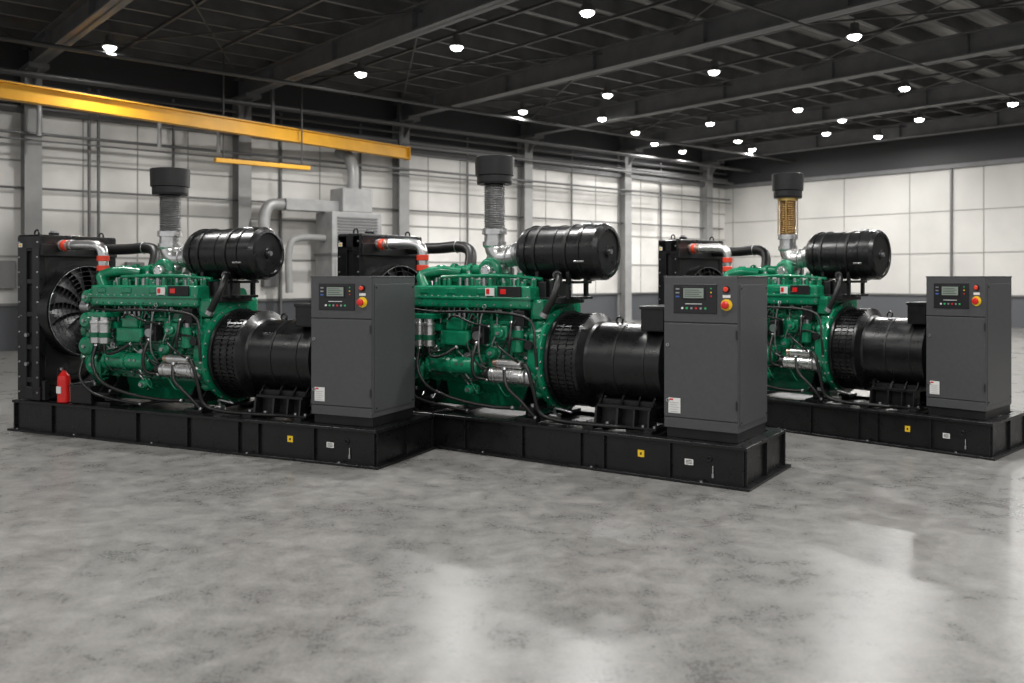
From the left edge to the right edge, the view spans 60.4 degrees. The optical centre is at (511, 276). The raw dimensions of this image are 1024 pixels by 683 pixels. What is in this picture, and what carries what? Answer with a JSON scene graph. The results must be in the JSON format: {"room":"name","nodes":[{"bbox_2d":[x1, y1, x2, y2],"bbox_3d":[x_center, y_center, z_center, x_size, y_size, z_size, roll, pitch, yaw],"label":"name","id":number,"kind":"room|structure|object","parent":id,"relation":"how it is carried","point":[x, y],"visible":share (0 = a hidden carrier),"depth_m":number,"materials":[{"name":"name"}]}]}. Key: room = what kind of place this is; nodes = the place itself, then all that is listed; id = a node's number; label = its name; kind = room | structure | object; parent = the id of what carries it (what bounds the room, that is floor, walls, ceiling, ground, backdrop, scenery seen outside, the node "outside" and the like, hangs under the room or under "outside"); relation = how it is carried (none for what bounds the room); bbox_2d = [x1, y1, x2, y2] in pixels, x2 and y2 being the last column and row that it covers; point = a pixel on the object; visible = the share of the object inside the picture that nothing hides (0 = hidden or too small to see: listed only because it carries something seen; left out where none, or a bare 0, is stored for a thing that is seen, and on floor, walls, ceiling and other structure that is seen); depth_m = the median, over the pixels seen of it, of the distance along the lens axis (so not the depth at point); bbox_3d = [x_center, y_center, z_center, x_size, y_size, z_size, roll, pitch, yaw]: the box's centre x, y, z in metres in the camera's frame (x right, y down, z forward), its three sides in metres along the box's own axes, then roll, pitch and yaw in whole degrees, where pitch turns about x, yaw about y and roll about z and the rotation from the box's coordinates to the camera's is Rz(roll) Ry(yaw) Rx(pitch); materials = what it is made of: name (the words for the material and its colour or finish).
{"room":"mechanical room","nodes":[
{"label":"mechanical room","id":0,"kind":"room"},
{"bbox_2d":[0,41,724,350],"bbox_3d":[-7.957,-1.975,21.865,44.306,7.150,0.300,0,0,-41],"label":"wall","id":1,"kind":"structure","parent":0,"point":[122,227],"depth_m":23.40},
{"bbox_2d":[0,103,725,305],"bbox_3d":[-7.927,-1.550,21.601,44.006,4.360,0.140,0,0,-41],"label":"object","id":2,"kind":"structure","parent":1,"relation":"attached to","point":[3,107],"depth_m":23.31,"materials":[{"name":"grey metal"}]},
{"bbox_2d":[0,86,733,315],"bbox_3d":[-7.652,-1.450,21.281,43.406,5.700,0.943,0,0,-41],"label":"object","id":3,"kind":"object","parent":1,"relation":"attached to","point":[7,268],"visible":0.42,"depth_m":24.39,"materials":[{"name":"grey metal"}]},
{"bbox_2d":[0,320,1023,682],"bbox_3d":[5.085,1.700,6.699,44.306,0.200,40.305,0,0,-41],"label":"floor","id":4,"kind":"structure","parent":0,"point":[855,562],"depth_m":4.83,"materials":[{"name":"concrete"}]},
{"bbox_2d":[7,396,438,469],"bbox_3d":[-2.970,1.435,8.713,4.556,0.329,1.060,0,0,24],"label":"base frame","id":5,"kind":"object","parent":4,"relation":"on","point":[153,423],"visible":0.89,"depth_m":8.07,"materials":[{"name":"black paint"}]},
{"bbox_2d":[56,364,70,402],"bbox_3d":[-4.570,1.080,8.966,0.131,0.399,0.140,0,0,-24],"label":"fire extinguisher","id":6,"kind":"object","parent":5,"relation":"on","point":[63,391],"visible":1,"depth_m":8.92,"materials":[{"name":"red paint"}]},
{"bbox_2d":[18,229,116,400],"bbox_3d":[-4.756,0.386,9.518,0.449,1.769,0.990,0,0,24],"label":"radiator","id":7,"kind":"object","parent":5,"relation":"on","point":[41,264],"visible":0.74,"depth_m":9.14,"materials":[{"name":"black metal"}]},
{"bbox_2d":[48,266,96,354],"bbox_3d":[-4.492,0.360,9.404,0.376,0.955,0.960,0,0,24],"label":"fan","id":8,"kind":"object","parent":7,"relation":"attached to","point":[64,318],"visible":0.44,"depth_m":9.26,"materials":[{"name":"metal"}]},
{"bbox_2d":[69,374,253,413],"bbox_3d":[-3.532,1.111,8.941,1.714,0.342,0.850,0,0,24],"label":"mount","id":9,"kind":"object","parent":5,"relation":"on","point":[79,394],"visible":0.44,"depth_m":8.84,"materials":[{"name":"black paint"}]},
{"bbox_2d":[79,264,257,404],"bbox_3d":[-3.531,0.557,8.968,1.923,1.385,0.950,0,0,24],"label":"engine","id":10,"kind":"object","parent":5,"relation":"on","point":[127,287],"visible":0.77,"depth_m":8.63,"materials":[{"name":"green paint"}]},
{"bbox_2d":[57,240,161,382],"bbox_3d":[-4.217,0.357,9.279,1.085,1.496,0.600,0,0,24],"label":"pipes","id":11,"kind":"object","parent":10,"relation":"attached to","point":[103,251],"visible":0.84,"depth_m":9.15,"materials":[{"name":"silver metal"}]},
{"bbox_2d":[79,301,201,379],"bbox_3d":[-3.657,0.607,8.628,1.682,0.737,0.248,0,0,24],"label":"filter","id":12,"kind":"object","parent":10,"relation":"attached to","point":[100,322],"visible":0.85,"depth_m":8.46,"materials":[{"name":"metal"}]},
{"bbox_2d":[150,167,190,279],"bbox_3d":[-3.365,-0.510,8.889,0.640,1.169,0.387,0,0,24],"label":"stack","id":13,"kind":"object","parent":10,"relation":"on","point":[169,183],"visible":0.91,"depth_m":8.84,"materials":[{"name":"grey metal"}]},
{"bbox_2d":[78,271,293,417],"bbox_3d":[-3.120,0.607,8.428,2.608,1.329,0.394,0,0,24],"label":"hose","id":14,"kind":"object","parent":10,"relation":"attached to","point":[219,408],"visible":0.8,"depth_m":8.36,"materials":[{"name":"black rubber"}]},
{"bbox_2d":[183,227,283,301],"bbox_3d":[-2.721,-0.084,8.601,0.922,0.807,0.524,0,0,24],"label":"filter","id":15,"kind":"object","parent":10,"relation":"attached to","point":[252,254],"visible":0.89,"depth_m":8.42,"materials":[{"name":"black paint"}]},
{"bbox_2d":[208,303,314,421],"bbox_3d":[-2.127,0.761,8.331,1.139,1.042,0.870,0,0,24],"label":"alternator","id":16,"kind":"object","parent":5,"relation":"on","point":[265,356],"visible":0.82,"depth_m":8.08,"materials":[{"name":"black paint"}]},
{"bbox_2d":[310,276,414,426],"bbox_3d":[-1.334,0.636,7.880,0.645,1.288,0.775,0,0,24],"label":"cabinet","id":17,"kind":"object","parent":5,"relation":"on","point":[363,327],"visible":1,"depth_m":7.61,"materials":[{"name":"grey metal"}]},
{"bbox_2d":[258,149,381,292],"bbox_3d":[-5.111,-0.979,23.060,3.288,5.157,1.261,0,0,-41],"label":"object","id":18,"kind":"object","parent":4,"relation":"on","point":[349,208],"visible":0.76,"depth_m":22.99,"materials":[{"name":"grey metal"}]},
{"bbox_2d":[19,61,723,321],"bbox_3d":[-6.692,-1.475,22.158,38.845,6.150,0.896,0,0,-41],"label":"columns","id":19,"kind":"structure","parent":4,"relation":"on","point":[31,151],"depth_m":25.32,"materials":[{"name":"grey metal"}]},
{"bbox_2d":[413,403,790,491],"bbox_3d":[0.234,1.435,8.209,4.404,0.329,1.060,0,0,34],"label":"base frame","id":20,"kind":"object","parent":4,"relation":"on","point":[746,465],"visible":0.73,"depth_m":7.31,"materials":[{"name":"black paint"}]},
{"bbox_2d":[338,228,421,282],"bbox_3d":[-1.338,0.386,9.264,0.434,1.769,0.990,0,0,34],"label":"radiator","id":21,"kind":"object","parent":20,"relation":"on","point":[358,255],"visible":0.27,"depth_m":8.96,"materials":[{"name":"black metal"}]},
{"bbox_2d":[382,266,416,284],"bbox_3d":[-1.105,0.360,9.113,0.364,0.955,0.960,0,0,34],"label":"fan","id":22,"kind":"object","parent":21,"relation":"attached to","point":[391,272],"visible":0.03,"depth_m":9.18,"materials":[{"name":"metal"}]},
{"bbox_2d":[413,378,580,421],"bbox_3d":[-0.265,1.111,8.516,1.656,0.342,0.850,0,0,34],"label":"mount","id":23,"kind":"object","parent":20,"relation":"on","point":[425,393],"visible":0.36,"depth_m":8.43,"materials":[{"name":"black paint"}]},
{"bbox_2d":[415,263,580,412],"bbox_3d":[-0.260,0.557,8.542,1.858,1.385,0.950,0,0,34],"label":"engine","id":24,"kind":"object","parent":20,"relation":"on","point":[454,286],"visible":0.69,"depth_m":8.20,"materials":[{"name":"green paint"}]},
{"bbox_2d":[374,238,476,279],"bbox_3d":[-0.864,0.357,8.948,1.049,1.496,0.600,0,0,34],"label":"pipes","id":25,"kind":"object","parent":24,"relation":"attached to","point":[412,246],"visible":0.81,"depth_m":8.83,"materials":[{"name":"silver metal"}]},
{"bbox_2d":[415,308,535,386],"bbox_3d":[-0.441,0.607,8.228,1.626,0.737,0.248,0,0,34],"label":"filter","id":26,"kind":"object","parent":24,"relation":"attached to","point":[424,322],"visible":0.77,"depth_m":7.95,"materials":[{"name":"metal"}]},
{"bbox_2d":[475,155,517,280],"bbox_3d":[-0.092,-0.540,8.424,0.572,1.229,0.387,0,0,34],"label":"stack","id":27,"kind":"object","parent":24,"relation":"on","point":[494,172],"visible":0.91,"depth_m":8.37,"materials":[{"name":"grey metal"}]},
{"bbox_2d":[415,271,643,430],"bbox_3d":[0.032,0.607,7.946,2.521,1.329,0.369,0,0,31],"label":"hose","id":28,"kind":"object","parent":24,"relation":"attached to","point":[557,276],"visible":0.82,"depth_m":7.87,"materials":[{"name":"black rubber"}]},
{"bbox_2d":[515,223,620,303],"bbox_3d":[0.512,-0.084,8.022,0.891,0.807,0.524,0,0,34],"label":"filter","id":29,"kind":"object","parent":24,"relation":"attached to","point":[589,252],"visible":0.93,"depth_m":7.84,"materials":[{"name":"black paint"}]},
{"bbox_2d":[544,304,666,434],"bbox_3d":[0.975,0.761,7.709,1.101,1.042,0.870,0,0,34],"label":"alternator","id":30,"kind":"object","parent":20,"relation":"on","point":[616,369],"visible":0.84,"depth_m":7.48,"materials":[{"name":"black paint"}]},
{"bbox_2d":[663,276,767,443],"bbox_3d":[1.657,0.636,7.149,0.623,1.288,0.775,0,0,34],"label":"cabinet","id":31,"kind":"object","parent":20,"relation":"on","point":[715,327],"visible":1,"depth_m":6.88,"materials":[{"name":"grey metal"}]},
{"bbox_2d":[766,390,1023,460],"bbox_3d":[3.290,1.435,9.352,1.060,0.329,3.706,0,0,-44],"label":"base frame","id":32,"kind":"object","parent":4,"relation":"on","point":[993,439],"visible":0.63,"depth_m":8.33,"materials":[{"name":"black paint"}]},
{"bbox_2d":[658,234,722,304],"bbox_3d":[2.179,0.386,10.495,0.990,1.769,0.366,0,0,-44],"label":"radiator","id":33,"kind":"object","parent":32,"relation":"on","point":[674,257],"visible":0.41,"depth_m":10.25,"materials":[{"name":"black metal"}]},
{"bbox_2d":[696,267,722,275],"bbox_3d":[2.345,0.360,10.330,0.960,0.955,0.306,0,0,-44],"label":"fan","id":34,"kind":"object","parent":33,"relation":"attached to","point":[700,272],"visible":0.02,"depth_m":10.40,"materials":[{"name":"metal"}]},
{"bbox_2d":[723,265,856,395],"bbox_3d":[2.942,0.557,9.713,0.950,1.385,1.564,0,0,-44],"label":"engine","id":35,"kind":"object","parent":32,"relation":"on","point":[800,292],"visible":0.45,"depth_m":9.27,"materials":[{"name":"green paint"}]},
{"bbox_2d":[687,243,770,273],"bbox_3d":[2.516,0.357,10.153,0.600,1.496,0.883,0,0,-44],"label":"pipes","id":36,"kind":"object","parent":35,"relation":"attached to","point":[717,250],"visible":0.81,"depth_m":10.05,"materials":[{"name":"silver metal"}]},
{"bbox_2d":[772,172,806,280],"bbox_3d":[3.066,-0.525,9.579,0.387,1.199,0.466,0,0,-44],"label":"stack","id":37,"kind":"object","parent":35,"relation":"on","point":[787,188],"visible":0.88,"depth_m":9.53,"materials":[{"name":"metal"}]},
{"bbox_2d":[767,304,821,371],"bbox_3d":[2.696,0.607,9.446,0.248,0.737,1.368,0,0,-44],"label":"filter","id":38,"kind":"object","parent":35,"relation":"attached to","point":[805,361],"visible":0.49,"depth_m":9.06,"materials":[{"name":"metal"}]},
{"bbox_2d":[767,272,910,409],"bbox_3d":[3.026,0.607,9.121,2.114,1.329,0.364,0,0,38],"label":"hose","id":39,"kind":"object","parent":35,"relation":"attached to","point":[835,399],"visible":0.6,"depth_m":8.91,"materials":[{"name":"black rubber"}]},
{"bbox_2d":[805,229,890,300],"bbox_3d":[3.492,-0.084,9.143,0.524,0.807,0.750,0,0,-44],"label":"filter","id":40,"kind":"object","parent":35,"relation":"attached to","point":[864,255],"visible":0.94,"depth_m":8.97,"materials":[{"name":"black paint"}]},
{"bbox_2d":[806,372,856,402],"bbox_3d":[2.930,1.111,9.689,0.850,0.342,1.394,0,0,-44],"label":"mount","id":41,"kind":"object","parent":32,"relation":"on","point":[815,382],"visible":0.15,"depth_m":9.05,"materials":[{"name":"black paint"}]},
{"bbox_2d":[828,301,928,412],"bbox_3d":[3.813,0.761,8.811,0.870,1.042,0.927,0,0,-44],"label":"alternator","id":42,"kind":"object","parent":32,"relation":"on","point":[885,357],"visible":0.87,"depth_m":8.62,"materials":[{"name":"black paint"}]},
{"bbox_2d":[926,276,1011,420],"bbox_3d":[4.266,0.636,8.221,0.775,1.288,0.525,0,0,-44],"label":"cabinet","id":43,"kind":"object","parent":32,"relation":"on","point":[968,318],"visible":1,"depth_m":8.00,"materials":[{"name":"grey metal"}]},
{"bbox_2d":[0,0,1023,172],"bbox_3d":[5.132,-4.570,6.416,44.007,0.920,39.816,0,0,-41],"label":"roof","id":44,"kind":"structure","parent":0,"point":[79,49],"depth_m":20.05,"materials":[{"name":"black metal"}]},
{"bbox_2d":[101,20,117,50],"label":"lamps","id":45,"kind":"object","parent":44,"relation":"hanging from","point":[109,44],"depth_m":17.42,"materials":[{"name":"grey"}]},
{"bbox_2d":[0,60,410,160],"bbox_3d":[-8.084,-4.330,18.458,0.240,2.020,16.635,0,0,38],"label":"beam","id":46,"kind":"structure","parent":44,"relation":"hanging from","point":[14,91],"depth_m":19.67,"materials":[{"name":"yellow metal"}]},
{"bbox_2d":[354,62,367,77],"label":"lamps","id":47,"kind":"object","parent":44,"relation":"hanging from","point":[360,72],"depth_m":19.72,"materials":[{"name":"grey"}]},
{"bbox_2d":[449,23,463,50],"label":"lamps","id":48,"kind":"object","parent":44,"relation":"hanging from","point":[456,44],"depth_m":17.42,"materials":[{"name":"grey"}]},
{"bbox_2d":[0,0,1023,147],"bbox_3d":[5.118,-5.190,6.431,58.817,0.320,58.289,0,0,0],"label":"roof purlins","id":49,"kind":"structure","parent":44,"relation":"attached to","point":[24,19],"depth_m":19.79,"materials":[{"name":"black metal"}]},
{"bbox_2d":[517,102,527,113],"label":"lamps","id":50,"kind":"object","parent":44,"relation":"hanging from","point":[522,109],"depth_m":24.21,"materials":[{"name":"grey"}]},
{"bbox_2d":[22,0,1023,161],"bbox_3d":[6.055,-4.790,7.336,55.415,0.480,55.555,0,0,0],"label":"rafters","id":51,"kind":"object","parent":44,"relation":"attached to","point":[83,16],"depth_m":20.53,"materials":[{"name":"black metal"}]},
{"bbox_2d":[597,110,606,120],"label":"lamps","id":52,"kind":"object","parent":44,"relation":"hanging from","point":[601,117],"depth_m":25.32,"materials":[{"name":"grey"}]},
{"bbox_2d":[602,73,612,97],"label":"lamps","id":53,"kind":"object","parent":44,"relation":"hanging from","point":[607,93],"depth_m":22.02,"materials":[{"name":"grey"}]},
{"bbox_2d":[631,118,639,134],"label":"lamps","id":54,"kind":"object","parent":44,"relation":"hanging from","point":[635,130],"depth_m":27.72,"materials":[{"name":"grey"}]},
{"bbox_2d":[650,136,658,145],"label":"lamps","id":55,"kind":"object","parent":44,"relation":"hanging from","point":[653,143],"depth_m":30.12,"materials":[{"name":"grey"}]},
{"bbox_2d":[678,145,686,153],"label":"lamps","id":56,"kind":"object","parent":44,"relation":"hanging from","point":[682,149],"depth_m":31.92,"materials":[{"name":"grey"}]},
{"bbox_2d":[705,115,714,125],"label":"lamps","id":57,"kind":"object","parent":44,"relation":"hanging from","point":[709,122],"depth_m":26.12,"materials":[{"name":"grey"}]},
{"bbox_2d":[707,60,720,75],"label":"lamps","id":58,"kind":"object","parent":44,"relation":"hanging from","point":[713,70],"depth_m":19.52,"materials":[{"name":"grey"}]},
{"bbox_2d":[733,135,742,143],"label":"lamps","id":59,"kind":"object","parent":44,"relation":"hanging from","point":[738,139],"depth_m":29.52,"materials":[{"name":"grey"}]},
{"bbox_2d":[748,142,756,151],"label":"lamps","id":60,"kind":"object","parent":44,"relation":"hanging from","point":[752,147],"depth_m":31.42,"materials":[{"name":"grey"}]},
{"bbox_2d":[792,100,803,111],"label":"lamps","id":61,"kind":"object","parent":44,"relation":"hanging from","point":[797,107],"depth_m":23.92,"materials":[{"name":"grey"}]},
{"bbox_2d":[821,122,830,135],"label":"lamps","id":62,"kind":"object","parent":44,"relation":"hanging from","point":[826,131],"depth_m":27.92,"materials":[{"name":"grey"}]},
{"bbox_2d":[846,14,862,40],"label":"lamps","id":63,"kind":"object","parent":44,"relation":"hanging from","point":[854,33],"depth_m":16.62,"materials":[{"name":"grey"}]},
{"bbox_2d":[873,129,882,138],"label":"lamps","id":64,"kind":"object","parent":44,"relation":"hanging from","point":[878,134],"depth_m":28.52,"materials":[{"name":"grey"}]},
{"bbox_2d":[898,70,910,91],"label":"lamps","id":65,"kind":"object","parent":44,"relation":"hanging from","point":[904,86],"depth_m":21.22,"materials":[{"name":"grey"}]},
{"bbox_2d":[914,109,924,121],"label":"lamps","id":66,"kind":"object","parent":44,"relation":"hanging from","point":[919,117],"depth_m":25.42,"materials":[{"name":"grey"}]},
{"bbox_2d":[1006,95,1018,106],"label":"lamps","id":67,"kind":"object","parent":44,"relation":"hanging from","point":[1012,102],"depth_m":23.12,"materials":[{"name":"grey"}]},
{"bbox_2d":[400,0,1023,118],"bbox_3d":[5.138,-5.375,6.639,44.307,0.050,39.865,0,0,-41],"label":"ceiling","id":68,"kind":"structure","parent":0,"point":[985,19],"depth_m":19.10,"materials":[{"name":"black metal"}]},
{"bbox_2d":[214,53,309,170],"bbox_3d":[-5.970,-4.005,21.166,2.400,2.690,0.150,0,0,-41],"label":"beam","id":69,"kind":"structure","parent":68,"relation":"hanging from","point":[216,160],"depth_m":21.18,"materials":[{"name":"yellow metal"}]},
{"bbox_2d":[579,0,595,16],"label":"lamps","id":70,"kind":"object","parent":68,"relation":"hanging from","point":[588,9],"depth_m":15.12,"materials":[{"name":"grey"}]},
{"bbox_2d":[725,106,1023,327],"bbox_3d":[21.866,-1.975,20.932,0.300,7.150,40.005,0,0,-41],"label":"wall","id":71,"kind":"structure","parent":0,"point":[1003,183],"depth_m":30.27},
{"bbox_2d":[725,157,1023,296],"bbox_3d":[21.699,-1.550,20.788,0.140,4.360,40.005,0,0,-41],"label":"trim","id":72,"kind":"structure","parent":71,"relation":"attached to","point":[951,167],"depth_m":29.89,"materials":[{"name":"grey metal"}]}
]}

